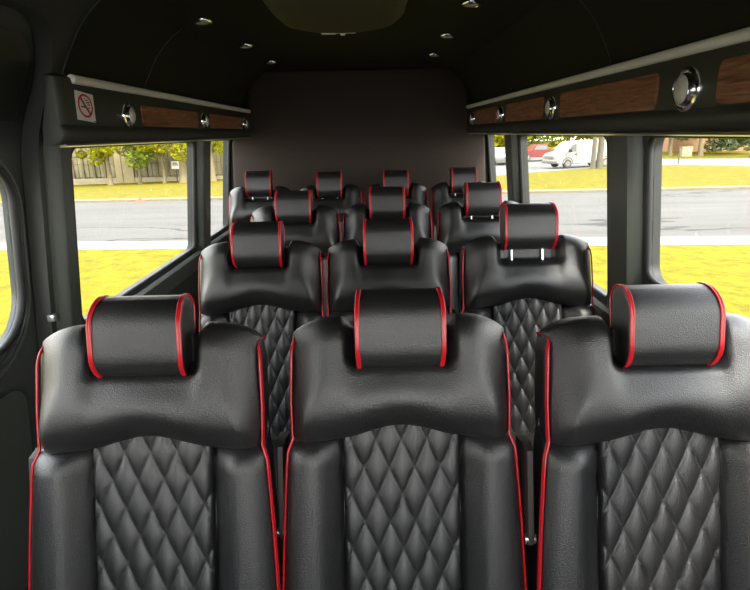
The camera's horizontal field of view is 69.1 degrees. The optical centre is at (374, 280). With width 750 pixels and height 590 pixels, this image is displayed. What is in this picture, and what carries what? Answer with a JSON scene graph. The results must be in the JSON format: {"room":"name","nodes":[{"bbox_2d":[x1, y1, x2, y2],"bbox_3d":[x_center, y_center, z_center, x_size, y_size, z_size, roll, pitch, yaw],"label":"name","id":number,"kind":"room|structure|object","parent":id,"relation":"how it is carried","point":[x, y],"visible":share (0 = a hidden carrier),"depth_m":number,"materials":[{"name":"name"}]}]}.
{"room":"vehicle interior","nodes":[
{"label":"vehicle interior","id":0,"kind":"room"},
{"bbox_2d":[0,0,230,367],"bbox_3d":[-0.924,0.270,1.251,0.410,1.960,5.800,-1,15,0],"label":"wall","id":1,"kind":"structure","parent":0,"point":[54,24],"depth_m":1.64,"materials":[{"name":"grey plastic"}]},
{"bbox_2d":[0,5,57,589],"bbox_3d":[-0.984,0.561,0.224,0.330,1.900,3.393,-1,15,0],"label":"door","id":2,"kind":"structure","parent":1,"relation":"in","point":[19,349],"depth_m":1.63,"materials":[{"name":"grey paint"}]},
{"bbox_2d":[43,140,81,330],"bbox_3d":[-1.015,0.264,1.870,0.146,1.450,0.100,-1,15,0],"label":"trim","id":3,"kind":"structure","parent":1,"relation":"attached to","point":[56,160],"depth_m":1.74,"materials":[{"name":"grey plastic"}]},
{"bbox_2d":[71,141,196,322],"bbox_3d":[-1.046,-0.321,2.527,0.091,0.650,1.379,-1,15,0],"label":"window","id":4,"kind":"structure","parent":1,"relation":"in","point":[128,292],"depth_m":2.75,"materials":[{"name":"black rubber"}]},
{"bbox_2d":[43,73,251,147],"bbox_3d":[-0.916,-0.780,2.648,0.165,0.196,2.455,-1,15,0],"label":"console","id":5,"kind":"object","parent":1,"relation":"attached to","point":[124,114],"visible":1,"depth_m":1.86,"materials":[{"name":"grey plastic"}]},
{"bbox_2d":[74,90,95,122],"bbox_3d":[-0.841,-0.506,1.584,0.002,0.087,0.109,-1,15,0],"label":"sticker","id":6,"kind":"object","parent":5,"relation":"on","point":[84,102],"visible":1,"depth_m":1.58,"materials":[{"name":"white"}]},
{"bbox_2d":[121,103,135,127],"bbox_3d":[-0.838,-0.565,1.860,0.021,0.084,0.084,-1,15,0],"label":"light","id":7,"kind":"object","parent":5,"relation":"attached to","point":[128,115],"depth_m":1.84,"materials":[{"name":"grey metal"}]},
{"bbox_2d":[201,112,208,129],"bbox_3d":[-0.850,-0.801,2.730,0.021,0.084,0.084,-1,15,0],"label":"light","id":8,"kind":"object","parent":5,"relation":"attached to","point":[204,118],"depth_m":2.71,"materials":[{"name":"grey metal"}]},
{"bbox_2d":[243,118,247,130],"bbox_3d":[-0.864,-1.048,3.641,0.021,0.084,0.084,-1,15,0],"label":"light","id":9,"kind":"object","parent":5,"relation":"attached to","point":[245,123],"depth_m":3.62,"materials":[{"name":"grey metal"}]},
{"bbox_2d":[62,0,261,107],"bbox_3d":[-0.878,-0.954,2.705,0.249,0.357,2.354,-1,15,0],"label":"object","id":10,"kind":"structure","parent":1,"relation":"attached to","point":[123,42],"depth_m":2.04,"materials":[{"name":"black fabric"}]},
{"bbox_2d":[133,229,228,295],"bbox_3d":[-1.054,-0.029,2.925,0.050,0.114,2.290,-1,15,0],"label":"trim","id":11,"kind":"structure","parent":1,"relation":"attached to","point":[168,281],"depth_m":2.84,"materials":[{"name":"grey plastic"}]},
{"bbox_2d":[197,140,210,319],"bbox_3d":[-1.039,-0.151,3.402,0.143,1.450,0.185,-1,15,0],"label":"trim","id":12,"kind":"structure","parent":1,"relation":"attached to","point":[203,147],"depth_m":3.26,"materials":[{"name":"grey plastic"}]},
{"bbox_2d":[211,140,230,238],"bbox_3d":[-1.064,-0.638,3.697,0.091,0.650,0.584,-1,15,0],"label":"window","id":13,"kind":"structure","parent":1,"relation":"in","point":[228,141],"depth_m":3.93,"materials":[{"name":"black rubber"}]},
{"bbox_2d":[131,0,544,73],"bbox_3d":[-0.086,-0.760,0.984,1.490,0.147,5.800,-1,15,0],"label":"ceiling","id":14,"kind":"structure","parent":0,"point":[236,23],"depth_m":2.58,"materials":[{"name":"black fabric"}]},
{"bbox_2d":[194,18,212,24],"bbox_3d":[-0.682,-1.026,2.157,0.080,0.018,0.079,-3,15,-8],"label":"recessed light","id":15,"kind":"object","parent":14,"relation":"in","point":[204,21],"visible":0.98,"depth_m":2.14,"materials":[{"name":"silver metal"}]},
{"bbox_2d":[239,44,253,48],"bbox_3d":[-0.667,-1.211,2.812,0.080,0.018,0.079,-3,15,-8],"label":"recessed light","id":16,"kind":"object","parent":14,"relation":"in","point":[245,46],"visible":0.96,"depth_m":2.79,"materials":[{"name":"silver metal"}]},
{"bbox_2d":[262,0,407,34],"bbox_3d":[-0.126,-0.835,1.406,0.490,0.106,1.755,-1,15,0],"label":"roof hatch","id":17,"kind":"object","parent":14,"relation":"attached to","point":[325,17],"visible":1,"depth_m":1.85,"materials":[{"name":"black plastic"}]},
{"bbox_2d":[428,53,439,56],"bbox_3d":[0.369,-1.408,3.395,0.080,0.018,0.079,-3,15,-8],"label":"recessed light","id":18,"kind":"object","parent":14,"relation":"in","point":[429,54],"visible":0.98,"depth_m":3.37,"materials":[{"name":"silver metal"}]},
{"bbox_2d":[439,34,454,37],"bbox_3d":[0.363,-1.231,2.739,0.080,0.018,0.079,-3,15,-8],"label":"recessed light","id":19,"kind":"object","parent":14,"relation":"in","point":[440,35],"visible":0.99,"depth_m":2.72,"materials":[{"name":"silver metal"}]},
{"bbox_2d":[460,0,480,7],"bbox_3d":[0.363,-1.049,2.063,0.080,0.018,0.079,-3,15,-8],"label":"recessed light","id":20,"kind":"object","parent":14,"relation":"in","point":[468,3],"visible":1,"depth_m":2.04,"materials":[{"name":"silver metal"}]},
{"bbox_2d":[226,60,488,191],"bbox_3d":[-0.108,-0.584,4.063,1.940,2.100,0.050,-1,15,0],"label":"wall","id":21,"kind":"structure","parent":0,"point":[345,64],"depth_m":3.79,"materials":[{"name":"black fabric"}]},
{"bbox_2d":[232,67,484,212],"bbox_3d":[-0.106,-0.511,4.028,1.860,1.978,0.045,-1,15,0],"label":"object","id":22,"kind":"structure","parent":21,"relation":"attached to","point":[360,124],"depth_m":3.85,"materials":[{"name":"grey fabric"}]},
{"bbox_2d":[486,134,667,304],"bbox_3d":[0.795,0.230,1.266,0.410,1.960,5.800,-1,15,0],"label":"wall","id":23,"kind":"structure","parent":0,"point":[657,155],"depth_m":1.76,"materials":[{"name":"grey plastic"}]},
{"bbox_2d":[486,134,503,181],"bbox_3d":[0.851,-0.679,3.699,0.091,0.650,0.614,-1,15,0],"label":"window","id":24,"kind":"structure","parent":23,"relation":"in","point":[487,135],"depth_m":3.93,"materials":[{"name":"black rubber"}]},
{"bbox_2d":[504,134,519,202],"bbox_3d":[0.854,-0.188,3.389,0.143,1.450,0.185,-1,15,0],"label":"trim","id":25,"kind":"structure","parent":23,"relation":"attached to","point":[511,146],"depth_m":3.20,"materials":[{"name":"grey plastic"}]},
{"bbox_2d":[518,135,606,298],"bbox_3d":[0.867,-0.380,2.599,0.091,0.650,1.214,-1,15,0],"label":"window","id":26,"kind":"structure","parent":23,"relation":"in","point":[597,291],"depth_m":3.10,"materials":[{"name":"black rubber"}]},
{"bbox_2d":[591,294,608,327],"bbox_3d":[0.882,-0.074,2.941,0.050,0.114,2.290,-1,15,0],"label":"trim","id":27,"kind":"structure","parent":23,"relation":"attached to","point":[602,310],"depth_m":2.10,"materials":[{"name":"grey plastic"}]},
{"bbox_2d":[451,0,749,102],"bbox_3d":[0.692,-0.538,1.056,0.249,0.357,5.800,-1,15,0],"label":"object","id":28,"kind":"structure","parent":23,"relation":"attached to","point":[557,39],"depth_m":1.74,"materials":[{"name":"black fabric"}]},
{"bbox_2d":[466,27,749,136],"bbox_3d":[0.738,-0.575,1.767,0.165,0.196,4.290,-1,15,0],"label":"console","id":29,"kind":"object","parent":23,"relation":"attached to","point":[702,87],"visible":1,"depth_m":1.37,"materials":[{"name":"grey plastic"}]},
{"bbox_2d":[469,112,474,124],"bbox_3d":[0.641,-1.076,3.614,0.026,0.088,0.088,-1,15,0],"label":"light","id":30,"kind":"object","parent":29,"relation":"attached to","point":[472,116],"depth_m":3.59,"materials":[{"name":"grey metal"}]},
{"bbox_2d":[496,106,503,123],"bbox_3d":[0.652,-0.871,2.857,0.026,0.088,0.088,-1,15,0],"label":"light","id":31,"kind":"object","parent":29,"relation":"attached to","point":[500,112],"depth_m":2.83,"materials":[{"name":"grey metal"}]},
{"bbox_2d":[545,96,555,119],"bbox_3d":[0.666,-0.659,2.075,0.021,0.088,0.088,-1,15,0],"label":"light","id":32,"kind":"object","parent":29,"relation":"attached to","point":[550,106],"depth_m":2.05,"materials":[{"name":"grey metal"}]},
{"bbox_2d":[672,66,702,112],"bbox_3d":[0.679,-0.420,1.195,0.021,0.098,0.098,-1,15,0],"label":"light","id":33,"kind":"object","parent":29,"relation":"attached to","point":[687,91],"depth_m":1.17,"materials":[{"name":"grey metal"}]},
{"bbox_2d":[606,135,643,327],"bbox_3d":[0.871,0.192,1.992,0.150,1.450,0.250,-1,15,0],"label":"trim","id":34,"kind":"structure","parent":23,"relation":"attached to","point":[625,154],"depth_m":1.80,"materials":[{"name":"grey plastic"}]},
{"bbox_2d":[644,136,749,283],"bbox_3d":[0.882,-0.016,0.952,0.076,0.490,1.644,-1,15,0],"label":"window","id":35,"kind":"structure","parent":23,"relation":"in","point":[649,151],"depth_m":1.71,"materials":[{"name":"black rubber"}]},
{"bbox_3d":[-0.045,1.218,1.548,2.140,0.060,5.850,-1,15,0],"label":"floor","id":36,"kind":"structure","parent":0,"visible":0},
{"bbox_2d":[28,293,281,589],"bbox_3d":[-0.465,0.693,1.033,0.540,1.240,0.704,-1,15,0],"label":"passenger seat","id":37,"kind":"object","parent":36,"relation":"on","point":[153,468],"visible":1,"depth_m":1.11,"materials":[{"name":"black leather"}]},
{"bbox_2d":[91,295,194,376],"bbox_3d":[-0.473,0.116,1.119,0.184,0.167,0.110,-1,15,0],"label":"cushion","id":38,"kind":"object","parent":37,"relation":"on","point":[148,335],"depth_m":1.07,"materials":[{"name":"black leather"}]},
{"bbox_2d":[198,220,323,559],"bbox_3d":[-0.407,0.453,1.891,0.459,1.251,0.704,-1,15,0],"label":"passenger seat","id":39,"kind":"object","parent":36,"relation":"on","point":[252,280],"visible":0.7,"depth_m":1.96,"materials":[{"name":"black leather"}]},
{"bbox_2d":[233,221,284,267],"bbox_3d":[-0.422,-0.130,1.978,0.177,0.167,0.110,-1,15,0],"label":"cushion","id":40,"kind":"object","parent":39,"relation":"on","point":[261,244],"depth_m":1.93,"materials":[{"name":"black leather"}]},
{"bbox_2d":[272,438,290,559],"bbox_3d":[-0.401,0.718,1.857,0.427,0.198,0.500,-1,15,0],"label":"frame","id":41,"kind":"object","parent":39,"relation":"on","point":[274,440],"depth_m":1.87,"materials":[{"name":"grey metal"}]},
{"bbox_2d":[326,218,451,326],"bbox_3d":[0.061,0.442,1.895,0.459,1.251,0.704,-1,15,0],"label":"passenger seat","id":42,"kind":"object","parent":36,"relation":"on","point":[388,257],"visible":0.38,"depth_m":1.95,"materials":[{"name":"black leather"}]},
{"bbox_2d":[366,218,410,264],"bbox_3d":[0.047,-0.141,1.982,0.177,0.167,0.110,-1,15,0],"label":"cushion","id":43,"kind":"object","parent":42,"relation":"on","point":[388,241],"depth_m":1.94,"materials":[{"name":"black leather"}]},
{"bbox_2d":[277,287,526,589],"bbox_3d":[0.059,0.677,1.058,0.537,1.236,0.704,-1,15,0],"label":"passenger seat","id":44,"kind":"object","parent":36,"relation":"on","point":[397,470],"visible":1,"depth_m":1.14,"materials":[{"name":"black leather"}]},
{"bbox_2d":[359,288,441,367],"bbox_3d":[0.051,0.103,1.143,0.183,0.167,0.110,-1,15,0],"label":"cushion","id":45,"kind":"object","parent":44,"relation":"on","point":[399,328],"depth_m":1.10,"materials":[{"name":"black leather"}]},
{"bbox_2d":[451,202,596,589],"bbox_3d":[0.565,0.409,1.894,0.553,1.295,0.704,-1,15,0],"label":"passenger seat","id":46,"kind":"object","parent":36,"relation":"on","point":[536,277],"visible":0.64,"depth_m":1.98,"materials":[{"name":"black leather"}]},
{"bbox_2d":[511,433,533,564],"bbox_3d":[0.579,0.695,1.866,0.499,0.198,0.500,-1,15,0],"label":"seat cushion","id":47,"kind":"object","parent":46,"relation":"on","point":[530,436],"depth_m":1.96,"materials":[{"name":"black leather"}]},
{"bbox_2d":[500,203,555,249],"bbox_3d":[0.557,-0.198,1.985,0.188,0.167,0.110,-1,15,0],"label":"cushion","id":48,"kind":"object","parent":46,"relation":"on","point":[523,226],"depth_m":1.94,"materials":[{"name":"black leather"}]},
{"bbox_2d":[515,282,749,589],"bbox_3d":[0.595,0.672,1.022,0.542,1.244,0.704,-1,15,0],"label":"passenger seat","id":49,"kind":"object","parent":36,"relation":"on","point":[635,475],"visible":1,"depth_m":1.11,"materials":[{"name":"black leather"}]},
{"bbox_2d":[611,283,720,366],"bbox_3d":[0.587,0.093,1.109,0.184,0.167,0.110,-1,15,0],"label":"cushion","id":50,"kind":"object","parent":49,"relation":"on","point":[653,325],"depth_m":1.06,"materials":[{"name":"black leather"}]},
{"bbox_3d":[-0.078,0.566,3.751,1.920,0.065,1.035,-1,15,0],"label":"platform","id":51,"kind":"object","parent":36,"relation":"on","visible":0},
{"bbox_2d":[229,170,290,242],"bbox_3d":[-0.736,-0.033,3.449,0.420,1.276,0.704,-1,15,0],"label":"passenger seat","id":52,"kind":"object","parent":51,"relation":"on","point":[258,192],"visible":0.21,"depth_m":3.51,"materials":[{"name":"black leather"}]},
{"bbox_2d":[246,171,272,196],"bbox_3d":[-0.751,-0.629,3.538,0.162,0.167,0.110,-1,15,0],"label":"cushion","id":53,"kind":"object","parent":52,"relation":"on","point":[258,183],"depth_m":3.49,"materials":[{"name":"black leather"}]},
{"bbox_2d":[300,171,361,240],"bbox_3d":[-0.280,-0.037,3.455,0.420,1.261,0.704,-1,15,0],"label":"passenger seat","id":54,"kind":"object","parent":51,"relation":"on","point":[330,192],"visible":0.15,"depth_m":3.51,"materials":[{"name":"black leather"}]},
{"bbox_2d":[318,171,341,197],"bbox_3d":[-0.294,-0.625,3.542,0.162,0.167,0.110,-1,15,0],"label":"cushion","id":55,"kind":"object","parent":54,"relation":"on","point":[329,183],"depth_m":3.50,"materials":[{"name":"black leather"}]},
{"bbox_2d":[364,170,427,208],"bbox_3d":[0.150,-0.047,3.458,0.420,1.261,0.704,-1,15,0],"label":"passenger seat","id":56,"kind":"object","parent":51,"relation":"on","point":[416,193],"visible":0.1,"depth_m":3.52,"materials":[{"name":"black leather"}]},
{"bbox_2d":[383,170,407,195],"bbox_3d":[0.135,-0.635,3.546,0.162,0.167,0.110,-1,15,0],"label":"cushion","id":57,"kind":"object","parent":56,"relation":"on","point":[391,178],"depth_m":3.50,"materials":[{"name":"black leather"}]},
{"bbox_2d":[431,167,483,239],"bbox_3d":[0.588,-0.062,3.461,0.420,1.271,0.704,-1,15,0],"label":"passenger seat","id":58,"kind":"object","parent":51,"relation":"on","point":[442,194],"visible":0.1,"depth_m":3.52,"materials":[{"name":"black leather"}]},
{"bbox_2d":[450,167,475,193],"bbox_3d":[0.573,-0.655,3.550,0.162,0.167,0.110,-1,15,0],"label":"cushion","id":59,"kind":"object","parent":58,"relation":"on","point":[458,175],"depth_m":3.50,"materials":[{"name":"black leather"}]},
{"bbox_3d":[-0.064,0.832,2.816,1.920,0.040,0.900,-1,15,0],"label":"step","id":60,"kind":"structure","parent":36,"relation":"on","visible":0},
{"bbox_2d":[251,190,340,316],"bbox_3d":[-0.392,0.215,2.651,0.457,1.251,0.704,-1,15,0],"label":"passenger seat","id":61,"kind":"object","parent":60,"relation":"on","point":[320,227],"visible":0.21,"depth_m":2.71,"materials":[{"name":"black leather"}]},
{"bbox_2d":[276,190,311,223],"bbox_3d":[-0.406,-0.368,2.738,0.176,0.167,0.110,-1,15,0],"label":"cushion","id":62,"kind":"object","parent":61,"relation":"on","point":[292,207],"depth_m":2.69,"materials":[{"name":"black leather"}]},
{"bbox_2d":[343,186,432,245],"bbox_3d":[0.074,0.199,2.653,0.457,1.261,0.704,-1,15,0],"label":"passenger seat","id":63,"kind":"object","parent":60,"relation":"on","point":[384,202],"visible":0.2,"depth_m":2.71,"materials":[{"name":"black leather"}]},
{"bbox_2d":[371,186,402,218],"bbox_3d":[0.060,-0.389,2.741,0.176,0.167,0.110,-1,15,0],"label":"cushion","id":64,"kind":"object","parent":63,"relation":"on","point":[386,202],"depth_m":2.69,"materials":[{"name":"black leather"}]},
{"bbox_2d":[436,181,516,312],"bbox_3d":[0.554,0.182,2.656,0.457,1.273,0.704,-1,15,0],"label":"passenger seat","id":65,"kind":"object","parent":60,"relation":"on","point":[457,225],"visible":0.23,"depth_m":2.72,"materials":[{"name":"black leather"}]},
{"bbox_2d":[463,182,499,215],"bbox_3d":[0.539,-0.412,2.745,0.176,0.167,0.110,-1,15,0],"label":"cushion","id":66,"kind":"object","parent":65,"relation":"on","point":[479,198],"depth_m":2.70,"materials":[{"name":"black leather"}]},
{"label":"outside","id":67,"kind":"structure","parent":0,"visible":0},
{"bbox_2d":[527,140,749,158],"bbox_3d":[32.856,-20.111,81.555,52.000,1.832,53.000,-1,15,0],"label":"lawn beyond","id":68,"kind":"structure","parent":67,"point":[722,154],"depth_m":60.66,"materials":[{"name":"green plant"}]},
{"bbox_2d":[529,136,598,148],"bbox_3d":[22.093,-17.885,61.912,10.255,6.559,8.154,-1,15,0],"label":"tree","id":69,"kind":"object","parent":68,"relation":"on","point":[567,138],"visible":0.04,"depth_m":61.71,"materials":[{"name":"green plant"}]},
{"bbox_2d":[668,138,673,155],"bbox_3d":[32.670,-17.025,60.127,7.426,6.304,4.671,-6,16,-17],"label":"tree","id":70,"kind":"object","parent":68,"relation":"on","point":[671,139],"visible":0.02,"depth_m":60.62,"materials":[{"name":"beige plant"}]},
{"bbox_2d":[679,147,692,155],"bbox_3d":[33.688,-13.980,59.086,1.200,1.120,0.680,-1,15,0],"label":"sign","id":71,"kind":"object","parent":68,"relation":"on","point":[684,151],"visible":0.76,"depth_m":58.80,"materials":[{"name":"stone"}]},
{"bbox_2d":[675,138,703,153],"bbox_3d":[37.236,-17.993,62.239,9.158,6.902,7.408,-1,15,0],"label":"tree","id":72,"kind":"object","parent":68,"relation":"on","point":[680,139],"visible":0.02,"depth_m":63.71,"materials":[{"name":"green plant"}]},
{"bbox_2d":[697,138,703,155],"bbox_3d":[35.553,-16.702,58.939,3.056,6.294,3.067,-1,15,0],"label":"tree","id":73,"kind":"object","parent":68,"relation":"on","point":[701,142],"visible":0.02,"depth_m":59.16,"materials":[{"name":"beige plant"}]},
{"bbox_2d":[662,138,748,151],"bbox_3d":[40.982,-19.210,69.432,10.600,5.300,6.700,-1,15,0],"label":"brick building","id":74,"kind":"structure","parent":68,"relation":"on","point":[694,143],"depth_m":67.04,"materials":[{"name":"brick"}]},
{"bbox_2d":[703,139,749,152],"bbox_3d":[40.813,-16.060,62.273,5.842,2.961,4.275,2,16,12],"label":"round bush","id":75,"kind":"object","parent":68,"relation":"on","point":[727,144],"visible":0.59,"depth_m":62.06,"materials":[{"name":"green plant"}]},
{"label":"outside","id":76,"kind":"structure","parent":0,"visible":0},
{"bbox_2d":[0,189,749,241],"bbox_3d":[-0.152,-1.351,14.347,120.133,0.309,12.699,-1,15,0],"label":"road","id":77,"kind":"structure","parent":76,"point":[712,212],"depth_m":15.44,"materials":[{"name":"grey asphalt"}]},
{"bbox_2d":[135,196,145,201],"bbox_3d":[-8.745,-3.061,20.300,0.340,0.225,0.340,-1,15,0],"label":"marker","id":78,"kind":"object","parent":77,"relation":"on","point":[140,199],"visible":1,"depth_m":20.25,"materials":[{"name":"brown plastic"}]},
{"bbox_2d":[0,185,749,203],"bbox_3d":[-0.247,-3.138,20.725,120.012,0.343,0.550,-1,15,0],"label":"kerb","id":79,"kind":"object","parent":77,"relation":"on","point":[738,186],"visible":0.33,"depth_m":20.44,"materials":[{"name":"concrete"}]},
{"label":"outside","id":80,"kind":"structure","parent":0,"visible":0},
{"bbox_2d":[0,175,570,200],"bbox_3d":[-26.577,-8.350,44.504,68.000,1.649,48.980,-1,15,0],"label":"lawn","id":81,"kind":"structure","parent":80,"point":[170,189],"depth_m":27.33,"materials":[{"name":"green plant"}]},
{"bbox_2d":[72,148,87,159],"bbox_3d":[-23.307,-9.292,41.163,2.674,4.435,2.204,-1,15,0],"label":"street tree","id":82,"kind":"object","parent":81,"relation":"on","point":[84,153],"visible":0.09,"depth_m":41.50,"materials":[{"name":"green plant"}]},
{"bbox_2d":[87,146,120,185],"bbox_3d":[-20.572,-9.526,41.105,3.500,4.726,3.224,-1,15,0],"label":"street tree","id":83,"kind":"object","parent":81,"relation":"on","point":[102,153],"visible":0.27,"depth_m":40.94,"materials":[{"name":"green plant"}]},
{"bbox_2d":[117,145,157,183],"bbox_3d":[-18.038,-9.802,41.508,3.443,4.890,3.500,-1,15,0],"label":"street tree","id":84,"kind":"object","parent":81,"relation":"on","point":[137,155],"visible":0.3,"depth_m":40.95,"materials":[{"name":"green plant"}]},
{"bbox_2d":[72,142,222,184],"bbox_3d":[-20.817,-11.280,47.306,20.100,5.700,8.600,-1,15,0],"label":"fence","id":85,"kind":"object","parent":81,"relation":"on","point":[84,173],"visible":0.27,"depth_m":43.92,"materials":[{"name":"wood"}]},
{"bbox_2d":[134,144,166,182],"bbox_3d":[-16.252,-9.908,41.077,3.816,5.144,3.012,-1,15,0],"label":"street tree","id":86,"kind":"object","parent":81,"relation":"on","point":[161,156],"visible":0.09,"depth_m":41.13,"materials":[{"name":"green plant"}]},
{"bbox_2d":[149,143,186,182],"bbox_3d":[-14.745,-9.962,40.751,3.313,5.292,3.712,6,17,26],"label":"street tree","id":87,"kind":"object","parent":81,"relation":"on","point":[179,149],"visible":0.18,"depth_m":40.39,"materials":[{"name":"green plant"}]},
{"bbox_2d":[171,161,178,181],"bbox_3d":[-15.531,-8.504,42.631,0.660,1.720,0.088,-1,15,0],"label":"sign","id":88,"kind":"object","parent":81,"relation":"on","point":[174,164],"visible":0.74,"depth_m":42.46,"materials":[{"name":"grey metal"}]},
{"bbox_2d":[211,141,222,181],"bbox_3d":[-12.555,-9.769,41.163,3.959,4.555,2.396,-1,15,0],"label":"street tree","id":89,"kind":"object","parent":81,"relation":"on","point":[214,147],"visible":0.15,"depth_m":41.13,"materials":[{"name":"green plant"}]},
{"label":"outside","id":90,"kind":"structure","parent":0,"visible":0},
{"bbox_2d":[500,165,749,188],"bbox_3d":[33.607,-6.165,30.866,52.000,1.148,20.844,-1,15,0],"label":"verge","id":91,"kind":"structure","parent":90,"point":[672,175],"depth_m":28.08,"materials":[{"name":"green plant"}]},
{"bbox_2d":[590,137,597,168],"bbox_3d":[15.323,-11.775,37.639,4.291,7.954,3.301,-1,15,0],"label":"tree","id":92,"kind":"object","parent":91,"relation":"on","point":[594,145],"visible":0.02,"depth_m":38.36,"materials":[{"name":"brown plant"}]},
{"bbox_2d":[596,137,604,168],"bbox_3d":[16.119,-11.900,37.731,3.925,8.116,3.427,-1,15,0],"label":"tree","id":93,"kind":"object","parent":91,"relation":"on","point":[600,152],"visible":0.02,"depth_m":38.40,"materials":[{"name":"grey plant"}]},
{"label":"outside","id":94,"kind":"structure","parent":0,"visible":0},
{"bbox_2d":[495,157,749,175],"bbox_3d":[33.278,-12.061,53.694,52.000,0.973,41.000,-1,15,0],"label":"parking lot","id":95,"kind":"structure","parent":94,"point":[535,164],"depth_m":46.40,"materials":[{"name":"concrete"}]},
{"bbox_2d":[495,147,505,162],"bbox_3d":[11.512,-11.352,49.388,1.791,1.440,4.492,4,16,19],"label":"parked car","id":96,"kind":"object","parent":95,"relation":"on","point":[499,151],"visible":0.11,"depth_m":47.82,"materials":[{"name":"silver metal"}]},
{"bbox_2d":[494,135,529,146],"bbox_3d":[13.824,-16.957,59.458,8.635,6.704,6.307,-1,15,0],"label":"tree","id":97,"kind":"object","parent":95,"relation":"on","point":[499,141],"visible":0.07,"depth_m":58.53,"materials":[{"name":"green plant"}]},
{"bbox_2d":[503,135,565,147],"bbox_3d":[17.743,-17.457,60.625,8.438,6.737,7.250,-1,15,0],"label":"tree","id":98,"kind":"object","parent":95,"relation":"on","point":[549,138],"visible":0.02,"depth_m":60.96,"materials":[{"name":"green plant"}]},
{"bbox_2d":[528,144,554,160],"bbox_3d":[15.574,-12.224,51.834,4.766,1.530,1.707,-3,15,-6],"label":"car","id":99,"kind":"object","parent":95,"relation":"on","point":[534,150],"visible":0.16,"depth_m":51.00,"materials":[{"name":"red paint"}]},
{"bbox_2d":[542,140,606,167],"bbox_3d":[15.804,-9.788,41.935,5.461,2.002,2.082,-5,16,-14],"label":"cargo van","id":100,"kind":"object","parent":95,"relation":"on","point":[567,153],"visible":0.73,"depth_m":41.07,"materials":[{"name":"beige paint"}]},
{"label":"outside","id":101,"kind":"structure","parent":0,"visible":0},
{"bbox_2d":[0,236,749,250],"bbox_3d":[-0.112,-0.654,11.531,120.404,0.300,0.898,0,15,4],"label":"pavement","id":102,"kind":"structure","parent":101,"point":[679,240],"depth_m":11.42,"materials":[{"name":"concrete"}]},
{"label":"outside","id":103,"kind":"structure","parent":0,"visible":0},
{"bbox_2d":[0,245,749,337],"bbox_3d":[-0.069,0.148,8.614,120.000,0.300,14.150,-1,15,0],"label":"lawn","id":104,"kind":"structure","parent":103,"point":[726,268],"depth_m":9.20,"materials":[{"name":"green plant"}]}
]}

